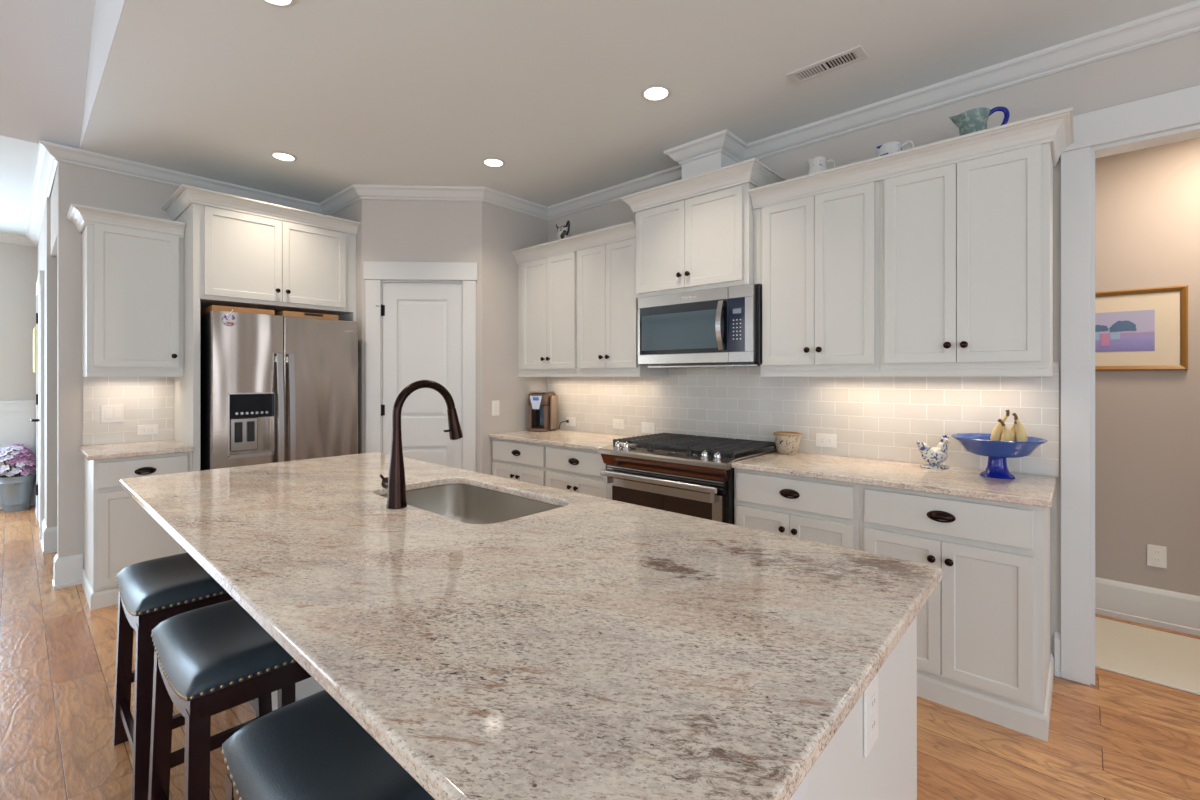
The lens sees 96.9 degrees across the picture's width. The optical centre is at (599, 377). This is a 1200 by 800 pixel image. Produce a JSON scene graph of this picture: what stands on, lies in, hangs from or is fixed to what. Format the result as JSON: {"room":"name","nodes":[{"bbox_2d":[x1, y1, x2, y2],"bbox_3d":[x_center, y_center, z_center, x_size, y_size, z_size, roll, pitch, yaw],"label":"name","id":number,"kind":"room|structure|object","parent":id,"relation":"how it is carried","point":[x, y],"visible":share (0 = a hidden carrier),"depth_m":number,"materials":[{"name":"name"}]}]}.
{"room":"kitchen","nodes":[
{"label":"kitchen","id":0,"kind":"room"},
{"bbox_2d":[0,242,36,400],"bbox_3d":[-6.611,-0.061,5.216,0.120,2.862,10.000,0,0,42],"label":"wall","id":1,"kind":"structure","parent":0,"point":[18,263],"depth_m":5.62,"materials":[{"name":"paint"}]},
{"bbox_2d":[0,232,35,246],"bbox_3d":[-7.858,-1.448,3.681,0.085,0.088,5.450,0,0,42],"label":"trim","id":2,"kind":"structure","parent":1,"relation":"attached to","point":[4,237],"depth_m":5.58,"materials":[{"name":"paint"}]},
{"bbox_2d":[0,400,36,486],"bbox_3d":[-7.878,0.713,3.699,0.035,0.935,5.450,0,0,42],"label":"wainscoting","id":3,"kind":"structure","parent":1,"relation":"attached to","point":[16,427],"depth_m":5.62,"materials":[{"name":"paint"}]},
{"bbox_2d":[0,487,36,518],"bbox_3d":[-7.576,1.273,3.425,0.849,0.195,5.449,0,0,42],"label":"baseboard","id":4,"kind":"structure","parent":1,"relation":"attached to","point":[34,496],"depth_m":5.60,"materials":[{"name":"paint"}]},
{"bbox_2d":[37,168,56,527],"bbox_3d":[-3.907,-0.061,5.582,3.400,2.862,2.670,0,0,42],"label":"wall","id":5,"kind":"structure","parent":0,"point":[47,242],"depth_m":4.17,"materials":[{"name":"paint"}]},
{"bbox_2d":[33,326,36,371],"bbox_3d":[-5.617,-0.270,5.301,0.540,0.440,0.037,0,0,42],"label":"framed picture","id":6,"kind":"object","parent":5,"relation":"attached to","point":[35,327],"visible":0.62,"depth_m":5.12,"materials":[{"name":"yellow"}]},
{"bbox_2d":[30,270,43,539],"bbox_3d":[-5.081,0.235,4.790,0.980,2.270,0.076,0,0,42],"label":"door","id":7,"kind":"structure","parent":5,"relation":"in","point":[40,280],"depth_m":4.49,"materials":[{"name":"paint"}]},
{"bbox_2d":[41,519,56,553],"bbox_3d":[-3.613,1.273,5.219,0.423,0.195,2.573,0,0,42],"label":"baseboard","id":8,"kind":"structure","parent":5,"relation":"attached to","point":[49,535],"depth_m":4.17,"materials":[{"name":"paint"}]},
{"bbox_2d":[0,0,94,148],"bbox_3d":[-2.316,-2.586,-1.455,8.400,2.188,5.866,0,0,42],"label":"ceiling","id":9,"kind":"structure","parent":0,"point":[45,44],"depth_m":3.05,"materials":[{"name":"paint"}]},
{"bbox_2d":[79,0,125,148],"bbox_3d":[-0.314,-2.611,0.759,8.400,2.238,0.104,0,0,42],"label":"wall","id":10,"kind":"structure","parent":0,"point":[107,14],"depth_m":2.74,"materials":[{"name":"paint"}]},
{"bbox_2d":[57,162,178,567],"bbox_3d":[-2.516,-0.061,4.674,0.120,2.862,3.150,0,0,42],"label":"wall","id":11,"kind":"structure","parent":0,"point":[79,185],"depth_m":3.52,"materials":[{"name":"paint"}]},
{"bbox_2d":[52,553,82,589],"bbox_3d":[-3.536,1.273,3.546,0.165,0.195,0.153,0,0,42],"label":"baseboard","id":12,"kind":"structure","parent":11,"relation":"attached to","point":[67,569],"depth_m":3.49,"materials":[{"name":"paint"}]},
{"bbox_2d":[66,203,185,376],"bbox_3d":[-3.159,-0.527,3.556,0.422,1.046,0.555,0,0,42],"label":"upper cabinet","id":13,"kind":"object","parent":11,"relation":"attached to","point":[133,279],"depth_m":3.46,"materials":[{"name":"paint"}]},
{"bbox_2d":[83,377,173,445],"bbox_3d":[-3.287,0.203,3.725,0.010,0.505,0.478,0,0,42],"label":"tiled wall","id":14,"kind":"structure","parent":11,"relation":"attached to","point":[145,400],"depth_m":3.72,"materials":[{"name":"white tile"}]},
{"bbox_2d":[101,405,123,422],"bbox_3d":[-3.342,0.250,3.649,0.010,0.118,0.116,0,0,42],"label":"light switch","id":15,"kind":"object","parent":14,"relation":"attached to","point":[109,413],"visible":1,"depth_m":3.65,"materials":[{"name":"white plastic"}]},
{"bbox_2d":[137,424,157,434],"bbox_3d":[-3.219,0.373,3.786,0.008,0.070,0.115,0,0,42],"label":"wall outlet","id":16,"kind":"object","parent":14,"relation":"attached to","point":[141,429],"visible":1,"depth_m":3.78,"materials":[{"name":"white plastic"}]},
{"bbox_2d":[330,200,547,474],"bbox_3d":[-1.432,-0.061,4.517,1.956,2.862,0.580,0,0,-3],"label":"wall","id":17,"kind":"structure","parent":0,"point":[504,231],"depth_m":4.26,"materials":[{"name":"paint"}]},
{"bbox_2d":[363,261,477,471],"bbox_3d":[-1.421,0.229,4.267,0.885,2.282,0.126,0,0,-3],"label":"trim","id":18,"kind":"structure","parent":17,"relation":"attached to","point":[374,272],"depth_m":4.21,"materials":[{"name":"paint"}]},
{"bbox_2d":[381,283,461,468],"bbox_3d":[-1.433,0.306,4.218,0.665,2.113,0.103,0,0,-3],"label":"door","id":19,"kind":"structure","parent":17,"relation":"in","point":[422,322],"depth_m":4.24,"materials":[{"name":"paint"}]},
{"bbox_2d":[491,400,498,415],"bbox_3d":[-0.852,0.252,4.345,0.010,0.125,0.078,0,0,42],"label":"light switch","id":20,"kind":"object","parent":17,"relation":"attached to","point":[494,404],"visible":1,"depth_m":4.34,"materials":[{"name":"white plastic"}]},
{"bbox_2d":[0,0,1196,235],"bbox_3d":[-2.265,-1.552,1.285,12.000,0.120,10.000,0,0,42],"label":"ceiling","id":21,"kind":"structure","parent":0,"point":[361,92],"depth_m":2.65,"materials":[{"name":"paint"}]},
{"bbox_2d":[262,0,295,6],"bbox_3d":[-1.267,-1.487,2.060,0.160,0.007,0.160,0,0,42],"label":"recessed light","id":22,"kind":"object","parent":21,"relation":"in","point":[279,3],"visible":1,"depth_m":2.11,"materials":[{"name":"paint"}]},
{"bbox_2d":[270,151,296,161],"bbox_3d":[-2.132,-1.487,3.587,0.160,0.007,0.160,0,0,42],"label":"recessed light","id":23,"kind":"object","parent":21,"relation":"in","point":[283,156],"visible":1,"depth_m":3.58,"materials":[{"name":"paint"}]},
{"bbox_2d":[482,158,504,166],"bbox_3d":[-0.737,-1.487,3.687,0.160,0.007,0.160,0,0,42],"label":"recessed light","id":24,"kind":"object","parent":21,"relation":"in","point":[491,162],"visible":1,"depth_m":3.69,"materials":[{"name":"paint"}]},
{"bbox_2d":[641,85,670,100],"bbox_3d":[0.294,-1.487,2.787,0.160,0.007,0.160,0,0,42],"label":"recessed light","id":25,"kind":"object","parent":21,"relation":"in","point":[653,92],"visible":1,"depth_m":2.78,"materials":[{"name":"paint"}]},
{"bbox_2d":[786,45,868,84],"bbox_3d":[1.081,-1.488,2.544,0.344,0.008,0.120,0,0,42],"label":"ceiling vent","id":26,"kind":"object","parent":21,"relation":"in","point":[856,54],"visible":1,"depth_m":2.53,"materials":[{"name":"metal"}]},
{"bbox_2d":[0,505,1199,799],"bbox_3d":[-2.265,1.420,1.285,12.000,0.100,10.000,0,0,42],"label":"floor","id":27,"kind":"structure","parent":0,"point":[1118,737],"depth_m":2.07,"materials":[{"name":"brown wood"}]},
{"bbox_2d":[0,473,36,511],"bbox_3d":[-6.027,1.191,5.496,0.285,0.358,0.285,0,0,-3],"label":"bucket","id":28,"kind":"object","parent":27,"relation":"on","point":[15,492],"visible":0.96,"depth_m":5.42,"materials":[{"name":"silver metal"}]},
{"bbox_2d":[0,444,36,477],"bbox_3d":[-6.049,1.002,5.468,0.319,0.637,0.394,0,0,37],"label":"flower bouquet","id":29,"kind":"object","parent":28,"relation":"in","point":[24,454],"visible":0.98,"depth_m":5.45,"materials":[{"name":"pink plant"}]},
{"bbox_2d":[82,452,192,609],"bbox_3d":[-3.047,0.929,3.503,0.659,0.883,0.486,0,0,42],"label":"base cabinet","id":30,"kind":"object","parent":27,"relation":"on","point":[119,534],"visible":0.67,"depth_m":3.24,"materials":[{"name":"paint"}]},
{"bbox_2d":[78,440,193,460],"bbox_3d":[-3.054,0.471,3.499,0.637,0.030,0.501,0,0,42],"label":"countertop","id":31,"kind":"structure","parent":30,"relation":"on","point":[134,449],"depth_m":3.40,"materials":[{"name":"beige stone"}]},
{"bbox_2d":[113,553,271,799],"bbox_3d":[-1.513,1.035,1.974,0.520,0.671,0.388,0,0,42],"label":"bar stool","id":32,"kind":"object","parent":27,"relation":"on","point":[151,592],"visible":0.53,"depth_m":1.81,"materials":[{"name":"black leather"}]},
{"bbox_2d":[148,599,311,799],"bbox_3d":[-1.010,1.035,1.532,0.520,0.671,0.388,0,0,42],"label":"bar stool","id":33,"kind":"object","parent":27,"relation":"on","point":[210,660],"visible":0.6,"depth_m":1.40,"materials":[{"name":"black leather"}]},
{"bbox_2d":[161,184,359,470],"bbox_3d":[-2.539,0.070,4.038,0.696,2.600,1.129,0,0,42],"label":"tall cabinet","id":34,"kind":"object","parent":27,"relation":"on","point":[232,258],"depth_m":3.74,"materials":[{"name":"paint"}]},
{"bbox_2d":[200,311,357,470],"bbox_3d":[-2.430,0.470,3.993,0.821,1.800,0.927,0,0,42],"label":"refrigerator","id":35,"kind":"object","parent":27,"relation":"on","point":[274,388],"visible":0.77,"depth_m":3.68,"materials":[{"name":"silver metal"}]},
{"bbox_2d":[222,309,236,325],"bbox_3d":[-2.424,-0.391,3.482,0.012,0.113,0.080,0,0,42],"label":"magnet","id":36,"kind":"object","parent":35,"relation":"attached to","point":[229,319],"visible":1,"depth_m":3.48,"materials":[{"name":"paint"}]},
{"bbox_2d":[200,305,274,314],"bbox_3d":[-2.586,-0.455,3.792,0.360,0.050,0.368,0,0,42],"label":"wooden tray","id":37,"kind":"object","parent":35,"relation":"on","point":[208,309],"visible":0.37,"depth_m":3.66,"materials":[{"name":"brown wood"}]},
{"bbox_2d":[275,311,338,319],"bbox_3d":[-2.294,-0.456,4.113,0.362,0.052,0.385,0,0,42],"label":"wooden tray","id":38,"kind":"object","parent":35,"relation":"on","point":[281,313],"visible":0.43,"depth_m":3.97,"materials":[{"name":"brown wood"}]},
{"bbox_2d":[222,690,434,799],"bbox_3d":[-0.462,1.035,1.050,0.520,0.671,0.388,0,0,42],"label":"bar stool","id":39,"kind":"object","parent":27,"relation":"on","point":[310,747],"visible":0.44,"depth_m":1.01,"materials":[{"name":"black leather"}]},
{"bbox_2d":[492,438,545,485],"bbox_3d":[-0.447,0.929,4.317,0.645,0.883,0.659,0,0,42],"label":"base cabinet","id":40,"kind":"object","parent":27,"relation":"on","point":[515,460],"visible":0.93,"depth_m":4.07,"materials":[{"name":"paint"}]},
{"bbox_2d":[489,429,633,450],"bbox_3d":[-0.217,0.471,4.113,1.260,0.030,0.637,0,0,42],"label":"countertop","id":41,"kind":"structure","parent":40,"relation":"on","point":[557,437],"depth_m":4.03,"materials":[{"name":"beige stone"}]},
{"bbox_2d":[528,391,568,431],"bbox_3d":[-0.440,0.288,4.534,0.294,0.336,0.230,0,0,20],"label":"coffee maker","id":42,"kind":"object","parent":41,"relation":"on","point":[543,408],"visible":1,"depth_m":4.50,"materials":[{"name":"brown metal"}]},
{"bbox_2d":[528,428,550,431],"bbox_3d":[-0.515,0.441,4.508,0.170,0.030,0.110,0,0,20],"label":"drip tray","id":43,"kind":"object","parent":42,"relation":"on","point":[529,429],"depth_m":4.46,"materials":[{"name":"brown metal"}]},
{"bbox_2d":[546,445,605,497],"bbox_3d":[0.022,0.929,3.893,0.617,0.883,0.659,0,0,42],"label":"base cabinet","id":44,"kind":"object","parent":27,"relation":"on","point":[576,470],"visible":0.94,"depth_m":3.66,"materials":[{"name":"paint"}]},
{"bbox_2d":[271,616,916,799],"bbox_3d":[-0.631,0.930,1.866,2.874,0.882,1.073,0,0,42],"label":"kitchen island","id":45,"kind":"object","parent":27,"relation":"on","point":[841,771],"visible":0.04,"depth_m":1.09,"materials":[{"name":"paint"}]},
{"bbox_2d":[120,452,941,799],"bbox_3d":[-0.666,0.472,1.837,2.958,0.032,1.182,0,0,42],"label":"island countertop","id":46,"kind":"structure","parent":45,"relation":"on","point":[589,647],"depth_m":1.00,"materials":[{"name":"stone"}]},
{"bbox_2d":[380,380,462,508],"bbox_3d":[-0.666,0.233,1.984,0.145,0.447,0.300,0,0,42],"label":"kitchen faucet","id":47,"kind":"object","parent":46,"relation":"on","point":[395,482],"visible":1,"depth_m":1.86,"materials":[{"name":"brown metal"}]},
{"bbox_2d":[386,430,406,508],"bbox_3d":[-0.715,0.321,1.873,0.068,0.270,0.068,0,0,42],"label":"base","id":48,"kind":"object","parent":47,"relation":"attached to","point":[395,483],"depth_m":1.85,"materials":[{"name":"brown metal"}]},
{"bbox_2d":[381,484,559,523],"bbox_3d":[-0.513,0.582,2.044,0.828,0.185,0.473,0,0,42],"label":"sink","id":49,"kind":"object","parent":46,"relation":"in","point":[464,503],"visible":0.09,"depth_m":2.34,"materials":[{"name":"silver metal"}]},
{"bbox_2d":[863,673,877,757],"bbox_3d":[0.510,0.633,1.000,0.008,0.124,0.078,0,0,42],"label":"wall outlet","id":50,"kind":"object","parent":45,"relation":"attached to","point":[870,695],"visible":0.91,"depth_m":0.99,"materials":[{"name":"white plastic"}]},
{"bbox_2d":[871,693,875,714],"bbox_3d":[0.512,0.612,0.998,0.002,0.030,0.030,0,0,42],"label":"socket","id":51,"kind":"object","parent":50,"relation":"attached to","point":[873,695],"depth_m":1.00,"materials":[{"name":"grey plastic"}]},
{"bbox_2d":[871,715,875,737],"bbox_3d":[0.512,0.654,0.998,0.002,0.030,0.030,0,0,42],"label":"socket","id":52,"kind":"object","parent":50,"relation":"attached to","point":[873,717],"depth_m":1.00,"materials":[{"name":"grey plastic"}]},
{"bbox_2d":[598,433,776,524],"bbox_3d":[0.550,0.872,3.355,0.908,0.936,0.730,0,0,42],"label":"gas range","id":53,"kind":"object","parent":27,"relation":"on","point":[691,475],"visible":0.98,"depth_m":3.10,"materials":[{"name":"silver metal"}]},
{"bbox_2d":[614,443,776,462],"bbox_3d":[0.586,0.459,3.391,0.892,0.030,0.628,0,0,42],"label":"cooktop","id":54,"kind":"object","parent":53,"relation":"in","point":[730,458],"depth_m":3.14,"materials":[{"name":"black glass"}]},
{"bbox_2d":[734,468,859,549],"bbox_3d":[1.149,0.929,2.875,0.633,0.883,0.659,0,0,42],"label":"base cabinet","id":55,"kind":"object","parent":27,"relation":"on","point":[818,510],"visible":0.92,"depth_m":2.63,"materials":[{"name":"paint"}]},
{"bbox_2d":[860,484,1053,741],"bbox_3d":[1.631,0.929,2.438,0.666,0.883,0.659,0,0,42],"label":"base cabinet","id":56,"kind":"object","parent":27,"relation":"on","point":[983,633],"visible":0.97,"depth_m":2.15,"materials":[{"name":"paint"}]},
{"bbox_2d":[731,452,1056,507],"bbox_3d":[1.403,0.471,2.648,1.308,0.030,0.637,0,0,42],"label":"countertop","id":57,"kind":"structure","parent":56,"relation":"on","point":[1025,489],"depth_m":2.45,"materials":[{"name":"beige stone"}]},
{"bbox_2d":[773,431,801,453],"bbox_3d":[1.127,0.395,3.199,0.165,0.123,0.165,0,0,42],"label":"stoneware crock","id":58,"kind":"object","parent":57,"relation":"on","point":[787,442],"visible":1,"depth_m":3.14,"materials":[{"name":"ceramic"}]},
{"bbox_2d":[917,435,950,468],"bbox_3d":[1.687,0.373,2.686,0.170,0.166,0.091,0,0,2],"label":"figurine","id":59,"kind":"object","parent":57,"relation":"on","point":[934,456],"visible":1,"depth_m":2.67,"materials":[{"name":"ceramic"}]},
{"bbox_2d":[951,433,1047,478],"bbox_3d":[1.829,0.366,2.450,0.357,0.180,0.357,0,0,42],"label":"pedestal bowl","id":60,"kind":"object","parent":57,"relation":"on","point":[997,452],"visible":0.94,"depth_m":2.39,"materials":[{"name":"blue ceramic"}]},
{"bbox_2d":[990,410,1027,441],"bbox_3d":[1.887,0.245,2.455,0.136,0.194,0.073,0,0,30],"label":"banana bunch","id":61,"kind":"object","parent":60,"relation":"in","point":[1000,431],"visible":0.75,"depth_m":2.44,"materials":[{"name":"yellow food"}]},
{"bbox_2d":[1095,617,1199,694],"bbox_3d":[2.838,1.364,2.529,2.500,0.012,0.700,0,0,42],"label":"rug","id":62,"kind":"object","parent":27,"relation":"on","point":[1167,659],"visible":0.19,"depth_m":2.60,"materials":[{"name":"beige carpet"}]},
{"bbox_2d":[682,152,737,178],"bbox_3d":[0.737,-1.311,3.515,0.290,0.362,0.265,0,0,42],"label":"wall","id":63,"kind":"structure","parent":0,"point":[719,160],"depth_m":3.40,"materials":[{"name":"paint"}]},
{"bbox_2d":[548,31,1199,655],"bbox_3d":[1.659,-0.061,2.941,8.400,2.862,0.120,0,0,42],"label":"wall","id":64,"kind":"structure","parent":0,"point":[1171,65],"depth_m":2.46,"materials":[{"name":"paint"}]},
{"bbox_2d":[518,251,577,376],"bbox_3d":[-0.335,-0.507,4.392,0.711,1.006,0.399,0,0,42],"label":"upper cabinet","id":65,"kind":"object","parent":64,"relation":"attached to","point":[547,287],"visible":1,"depth_m":4.23,"materials":[{"name":"paint"}]},
{"bbox_2d":[556,220,569,239],"bbox_3d":[-0.293,-1.127,4.297,0.100,0.256,0.269,0,0,-17],"label":"creamer","id":66,"kind":"object","parent":65,"relation":"on","point":[563,231],"visible":0.49,"depth_m":4.24,"materials":[{"name":"ceramic"}]},
{"bbox_2d":[511,221,634,263],"bbox_3d":[-0.239,-1.007,4.054,1.308,0.095,0.070,0,0,42],"label":"crown molding","id":67,"kind":"structure","parent":65,"relation":"attached to","point":[625,231],"depth_m":3.99,"materials":[{"name":"paint"}]},
{"bbox_2d":[577,238,667,376],"bbox_3d":[0.150,-0.507,3.953,0.596,1.006,0.399,0,0,42],"label":"upper cabinet","id":68,"kind":"object","parent":64,"relation":"attached to","point":[607,304],"visible":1,"depth_m":3.81,"materials":[{"name":"paint"}]},
{"bbox_2d":[620,158,786,298],"bbox_3d":[0.656,-0.875,3.447,0.971,0.680,0.471,0,0,42],"label":"upper cabinet","id":69,"kind":"object","parent":64,"relation":"attached to","point":[702,242],"depth_m":3.24,"materials":[{"name":"paint"}]},
{"bbox_2d":[638,283,761,367],"bbox_3d":[0.685,-0.299,3.404,0.843,0.468,0.476,0,0,42],"label":"microwave","id":70,"kind":"object","parent":69,"relation":"attached to","point":[721,327],"visible":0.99,"depth_m":3.23,"materials":[{"name":"silver metal"}]},
{"bbox_2d":[547,362,1058,476],"bbox_3d":[0.821,0.193,3.611,3.475,0.526,0.010,0,0,42],"label":"tiled wall","id":71,"kind":"structure","parent":64,"relation":"attached to","point":[881,418],"depth_m":3.12,"materials":[{"name":"white tile"}]},
{"bbox_2d":[566,417,575,425],"bbox_3d":[-0.252,0.380,4.569,0.115,0.075,0.008,0,0,42],"label":"wall outlet","id":72,"kind":"object","parent":71,"relation":"attached to","point":[572,420],"visible":1,"depth_m":4.56,"materials":[{"name":"white plastic"}]},
{"bbox_2d":[613,419,623,428],"bbox_3d":[0.145,0.370,4.210,0.115,0.075,0.008,0,0,42],"label":"wall outlet","id":73,"kind":"object","parent":71,"relation":"attached to","point":[617,423],"visible":1,"depth_m":4.21,"materials":[{"name":"white plastic"}]},
{"bbox_2d":[642,422,654,433],"bbox_3d":[0.363,0.382,4.012,0.125,0.080,0.008,0,0,42],"label":"wall outlet","id":74,"kind":"object","parent":71,"relation":"attached to","point":[646,427],"visible":1,"depth_m":4.01,"materials":[{"name":"white plastic"}]},
{"bbox_2d":[816,433,836,447],"bbox_3d":[1.332,0.372,3.136,0.120,0.078,0.008,0,0,42],"label":"wall outlet","id":75,"kind":"object","parent":71,"relation":"attached to","point":[822,440],"visible":1,"depth_m":3.13,"materials":[{"name":"white plastic"}]},
{"bbox_2d":[761,181,879,376],"bbox_3d":[1.253,-0.507,2.955,0.626,1.006,0.399,0,0,42],"label":"upper cabinet","id":76,"kind":"object","parent":64,"relation":"attached to","point":[820,253],"visible":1,"depth_m":2.81,"materials":[{"name":"paint"}]},
{"bbox_2d":[806,157,835,173],"bbox_3d":[1.217,-1.111,2.950,0.126,0.201,0.115,0,0,-17],"label":"jug","id":77,"kind":"object","parent":76,"relation":"on","point":[817,164],"visible":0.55,"depth_m":2.91,"materials":[{"name":"ceramic"}]},
{"bbox_2d":[880,143,1052,376],"bbox_3d":[1.725,-0.507,2.529,0.643,1.006,0.399,0,0,42],"label":"upper cabinet","id":78,"kind":"object","parent":64,"relation":"attached to","point":[966,247],"visible":1,"depth_m":2.38,"materials":[{"name":"paint"}]},
{"bbox_2d":[875,140,914,156],"bbox_3d":[1.492,-1.100,2.708,0.152,0.179,0.124,0,0,-6],"label":"jug","id":79,"kind":"object","parent":78,"relation":"on","point":[890,147],"visible":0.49,"depth_m":2.67,"materials":[{"name":"white ceramic"}]},
{"bbox_2d":[748,107,1073,208],"bbox_3d":[1.496,-1.019,2.721,1.383,0.095,0.421,0,0,42],"label":"crown molding","id":80,"kind":"structure","parent":78,"relation":"attached to","point":[1054,128],"depth_m":2.45,"materials":[{"name":"paint"}]},
{"bbox_2d":[949,106,1009,135],"bbox_3d":[1.747,-1.123,2.460,0.128,0.226,0.212,0,0,-38],"label":"pitcher","id":81,"kind":"object","parent":78,"relation":"on","point":[976,119],"visible":0.59,"depth_m":2.43,"materials":[{"name":"ceramic"}]},
{"bbox_2d":[1054,632,1060,676],"bbox_3d":[2.101,1.273,2.444,0.021,0.195,0.022,0,0,42],"label":"baseboard","id":82,"kind":"structure","parent":64,"relation":"attached to","point":[1057,639],"depth_m":2.44,"materials":[{"name":"paint"}]},
{"bbox_2d":[1061,85,1199,685],"bbox_3d":[2.586,0.096,2.085,1.178,2.548,0.146,0,0,42],"label":"trim","id":83,"kind":"structure","parent":64,"relation":"attached to","point":[1177,109],"depth_m":2.38,"materials":[{"name":"paint"}]},
{"bbox_2d":[1095,137,1199,595],"bbox_3d":[3.481,-0.061,2.048,4.500,2.862,1.000,0,0,42],"label":"wall","id":84,"kind":"structure","parent":0,"point":[1147,200],"depth_m":2.95,"materials":[{"name":"paint"}]},
{"bbox_2d":[25,0,1199,246],"bbox_3d":[-0.550,-1.448,3.488,11.963,0.088,2.461,0,0,22],"label":"trim","id":85,"kind":"structure","parent":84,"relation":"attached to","point":[1182,20],"depth_m":3.35,"materials":[{"name":"paint"}]},
{"bbox_2d":[1095,285,1187,370],"bbox_3d":[2.889,-0.265,3.077,0.690,0.454,0.026,0,0,42],"label":"framed print","id":86,"kind":"object","parent":84,"relation":"attached to","point":[1146,329],"visible":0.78,"depth_m":2.96,"materials":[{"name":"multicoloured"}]},
{"bbox_2d":[1095,577,1199,635],"bbox_3d":[3.210,1.267,2.792,2.900,0.207,0.018,0,0,42],"label":"baseboard","id":87,"kind":"structure","parent":84,"relation":"attached to","point":[1170,610],"depth_m":2.94,"materials":[{"name":"paint"}]},
{"bbox_2d":[1147,544,1166,567],"bbox_3d":[3.065,0.985,2.930,0.075,0.118,0.008,0,0,42],"label":"wall outlet","id":88,"kind":"object","parent":84,"relation":"attached to","point":[1156,555],"visible":1,"depth_m":2.93,"materials":[{"name":"white plastic"}]},
{"bbox_2d":[1153,549,1160,555],"bbox_3d":[3.064,0.964,2.928,0.030,0.030,0.002,0,0,42],"label":"socket","id":89,"kind":"object","parent":88,"relation":"attached to","point":[1156,552],"depth_m":2.93,"materials":[{"name":"grey plastic"}]},
{"bbox_2d":[1153,557,1160,562],"bbox_3d":[3.064,1.006,2.928,0.030,0.030,0.002,0,0,42],"label":"socket","id":90,"kind":"object","parent":88,"relation":"attached to","point":[1155,559],"depth_m":2.93,"materials":[{"name":"grey plastic"}]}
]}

